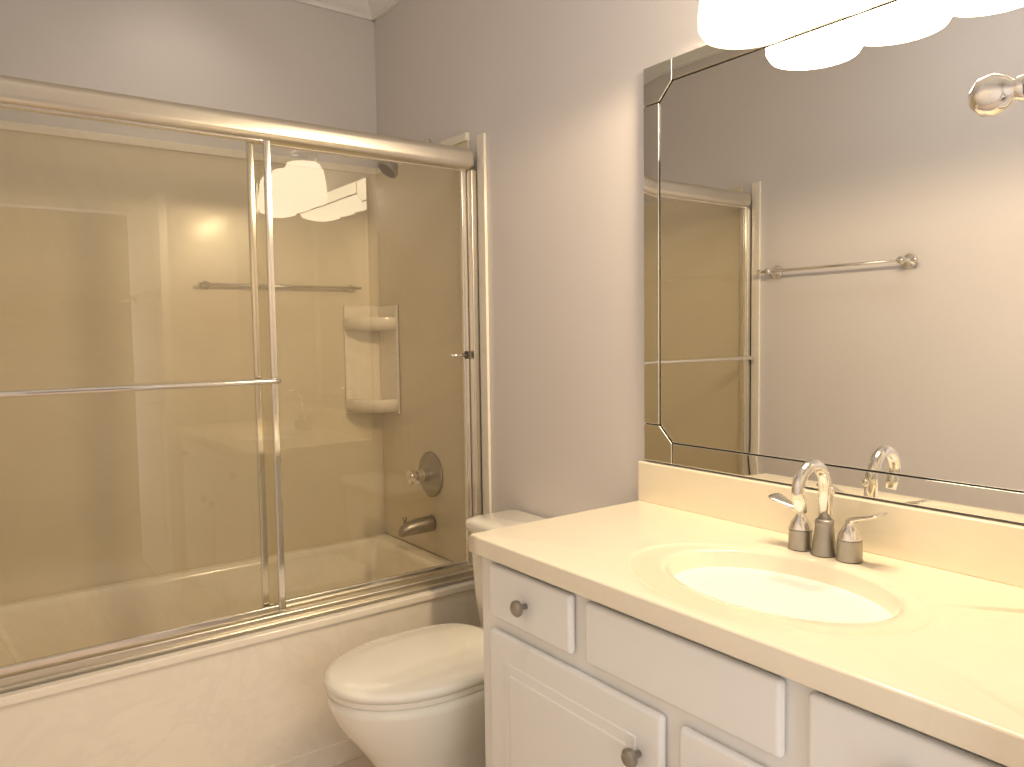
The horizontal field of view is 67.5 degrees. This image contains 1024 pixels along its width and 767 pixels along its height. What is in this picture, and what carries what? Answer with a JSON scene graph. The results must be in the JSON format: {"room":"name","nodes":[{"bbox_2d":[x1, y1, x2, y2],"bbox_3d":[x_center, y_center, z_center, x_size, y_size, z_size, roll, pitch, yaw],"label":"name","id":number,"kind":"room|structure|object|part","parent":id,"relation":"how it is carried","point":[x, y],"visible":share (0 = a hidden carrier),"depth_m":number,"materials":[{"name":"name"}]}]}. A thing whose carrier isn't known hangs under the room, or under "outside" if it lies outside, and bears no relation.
{"room":"bathroom","nodes":[
{"label":"bathroom","id":0,"kind":"room"},
{"bbox_2d":[0,0,377,167],"bbox_3d":[-1.231,-0.212,2.796,1.620,2.710,0.100,-4,5,-36],"label":"wall","id":1,"kind":"structure","parent":0,"point":[290,60],"depth_m":2.77,"materials":[{"name":"paint"}]},
{"bbox_2d":[290,0,374,21],"bbox_3d":[-1.152,-1.505,2.664,1.520,0.112,0.090,-4,5,-36],"label":"crown molding","id":2,"kind":"structure","parent":1,"relation":"attached to","point":[358,8],"depth_m":3.05,"materials":[{"name":"white paint"}]},
{"bbox_2d":[335,756,374,766],"bbox_3d":[0.113,1.303,0.866,2.100,0.100,4.930,-4,5,-36],"label":"floor","id":3,"kind":"structure","parent":0,"point":[363,761],"depth_m":2.35,"materials":[{"name":"tile"}]},
{"bbox_2d":[0,75,491,766],"bbox_3d":[-0.917,0.140,2.484,1.518,2.040,0.802,-4,5,-36],"label":"bathtub","id":4,"kind":"object","parent":3,"relation":"on","point":[244,419],"visible":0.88,"depth_m":2.60,"materials":[{"name":"clear glass"}]},
{"bbox_3d":[-1.002,-0.675,1.952,0.735,0.020,0.014,-4,5,-36],"label":"door rail","id":5,"kind":"part","parent":4,"relation":"part of","materials":[{"name":"silver metal"}]},
{"label":"door glass","id":6,"kind":"part","parent":4,"relation":"part of","materials":[{"name":"clear glass"}]},
{"label":"door glass","id":7,"kind":"part","parent":4,"relation":"part of","materials":[{"name":"clear glass"}]},
{"bbox_3d":[-0.183,-0.096,2.606,0.057,0.011,0.011,-4,5,-36],"label":"door pull","id":8,"kind":"part","parent":4,"relation":"part of","materials":[{"name":"silver metal"}]},
{"bbox_2d":[324,510,546,766],"bbox_3d":[-0.148,0.803,2.122,0.755,0.741,0.480,-4,5,-36],"label":"toilet","id":9,"kind":"object","parent":3,"relation":"on","point":[413,698],"visible":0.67,"depth_m":1.92,"materials":[{"name":"white ceramic"}]},
{"bbox_3d":[-0.247,0.739,2.045,0.512,0.028,0.390,-4,5,-36],"label":"lid","id":10,"kind":"part","parent":9,"relation":"part of","materials":[{"name":"white ceramic"}]},
{"bbox_3d":[-0.222,0.975,2.077,0.559,0.407,0.386,-4,5,-36],"label":"bowl","id":11,"kind":"part","parent":9,"relation":"part of","materials":[{"name":"white ceramic"}]},
{"bbox_3d":[0.066,0.438,2.260,0.209,0.036,0.480,-4,5,-36],"label":"tank lid","id":12,"kind":"part","parent":9,"relation":"part of","materials":[{"name":"white ceramic"}]},
{"bbox_2d":[469,459,1023,766],"bbox_3d":[0.471,0.682,1.434,0.586,1.056,1.174,-4,5,-36],"label":"bathroom vanity","id":13,"kind":"object","parent":3,"relation":"on","point":[675,616],"visible":1,"depth_m":1.36,"materials":[{"name":"white wood"}]},
{"bbox_3d":[0.015,0.459,1.567,0.033,0.034,0.034,-4,5,-36],"label":"knob","id":14,"kind":"part","parent":13,"relation":"part of","materials":[{"name":"silver metal"}]},
{"bbox_3d":[0.036,0.458,1.582,0.018,0.120,0.275,-4,5,-36],"label":"drawer","id":15,"kind":"part","parent":13,"relation":"part of","materials":[{"name":"white wood"}]},
{"bbox_3d":[0.102,0.815,1.506,0.007,0.372,0.347,-4,5,-36],"label":"door","id":16,"kind":"part","parent":13,"relation":"part of","materials":[{"name":"white wood"}]},
{"bbox_3d":[0.103,0.815,1.507,0.006,0.416,0.391,-4,5,-36],"label":"door","id":17,"kind":"part","parent":13,"relation":"part of","materials":[{"name":"white wood"}]},
{"bbox_3d":[0.110,0.814,1.512,0.018,0.532,0.507,-4,5,-36],"label":"door","id":18,"kind":"part","parent":13,"relation":"part of","materials":[{"name":"white wood"}]},
{"bbox_3d":[0.208,0.644,1.321,0.033,0.034,0.034,-4,5,-36],"label":"knob","id":19,"kind":"part","parent":13,"relation":"part of","materials":[{"name":"silver metal"}]},
{"bbox_2d":[767,459,887,563],"bbox_3d":[0.592,0.244,1.500,0.136,0.196,0.232,-4,5,-36],"label":"faucet","id":20,"kind":"object","parent":13,"relation":"on","point":[801,546],"depth_m":1.51,"materials":[{"name":"silver metal"}]},
{"bbox_3d":[0.433,0.838,1.076,0.018,0.532,0.507,-4,5,-36],"label":"door","id":21,"kind":"part","parent":13,"relation":"part of","materials":[{"name":"white wood"}]},
{"bbox_3d":[0.497,0.492,0.960,0.018,0.120,0.275,-4,5,-36],"label":"drawer","id":22,"kind":"part","parent":13,"relation":"part of","materials":[{"name":"white wood"}]},
{"bbox_2d":[374,0,1023,561],"bbox_3d":[0.510,-0.177,1.889,0.100,2.710,3.630,-4,5,-36],"label":"wall","id":23,"kind":"structure","parent":0,"point":[546,96],"depth_m":2.31,"materials":[{"name":"paint"}]},
{"bbox_2d":[368,0,402,21],"bbox_3d":[0.415,-1.468,1.748,0.090,0.112,3.430,-4,5,-36],"label":"crown molding","id":24,"kind":"structure","parent":23,"relation":"attached to","point":[379,8],"depth_m":3.06,"materials":[{"name":"white paint"}]},
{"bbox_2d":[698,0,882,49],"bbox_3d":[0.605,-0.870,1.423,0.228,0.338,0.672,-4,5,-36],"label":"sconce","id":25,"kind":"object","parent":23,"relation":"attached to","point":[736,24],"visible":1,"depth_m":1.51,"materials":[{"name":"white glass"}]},
{"bbox_3d":[0.488,-0.809,1.571,0.210,0.201,0.210,-4,5,-36],"label":"lamp shade","id":26,"kind":"part","parent":25,"relation":"part of","materials":[{"name":"white glass"}]},
{"bbox_3d":[0.598,-0.801,1.422,0.210,0.201,0.210,-4,5,-36],"label":"lamp shade","id":27,"kind":"part","parent":25,"relation":"part of","materials":[{"name":"white glass"}]},
{"bbox_2d":[638,460,1023,634],"bbox_3d":[0.692,0.285,1.576,0.021,0.106,1.174,-4,5,-36],"label":"backsplash","id":28,"kind":"structure","parent":23,"relation":"attached to","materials":[{"name":"stone"}]},
{"bbox_2d":[643,0,1023,522],"bbox_3d":[0.692,-0.278,1.540,0.010,1.013,1.156,-4,5,-36],"label":"mirror","id":29,"kind":"object","parent":23,"relation":"attached to","point":[834,246],"visible":1,"depth_m":1.55,"materials":[{"name":"grey mirror"}]},
{"bbox_3d":[0.362,-0.302,1.982,0.008,0.817,0.053,-4,5,-36],"label":"frame","id":30,"kind":"part","parent":29,"relation":"part of","materials":[{"name":"silver metal"}]},
{"bbox_3d":[0.368,-0.758,1.935,0.008,0.096,0.096,-4,5,-36],"label":"frame","id":31,"kind":"part","parent":29,"relation":"part of","materials":[{"name":"silver metal"}]},
{"bbox_3d":[0.381,0.157,1.994,0.008,0.096,0.096,-4,5,-36],"label":"frame","id":32,"kind":"part","parent":29,"relation":"part of","materials":[{"name":"silver metal"}]},
{"bbox_3d":[0.684,-0.757,1.508,0.008,0.053,0.960,-4,5,-36],"label":"frame","id":33,"kind":"part","parent":29,"relation":"part of","materials":[{"name":"silver metal"}]},
{"bbox_3d":[0.670,-0.257,0.436,0.019,0.019,0.660,-4,5,-36],"label":"door towel bar","id":34,"kind":"object","parent":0,"visible":0},
{"bbox_2d":[968,73,1023,116],"bbox_3d":[0.459,-0.273,0.721,0.039,0.039,0.050,-4,5,-36],"label":"finial","id":35,"kind":"object","parent":34,"relation":"attached to","point":[994,94],"visible":1,"depth_m":0.71,"materials":[{"name":"silver metal"}]}
]}

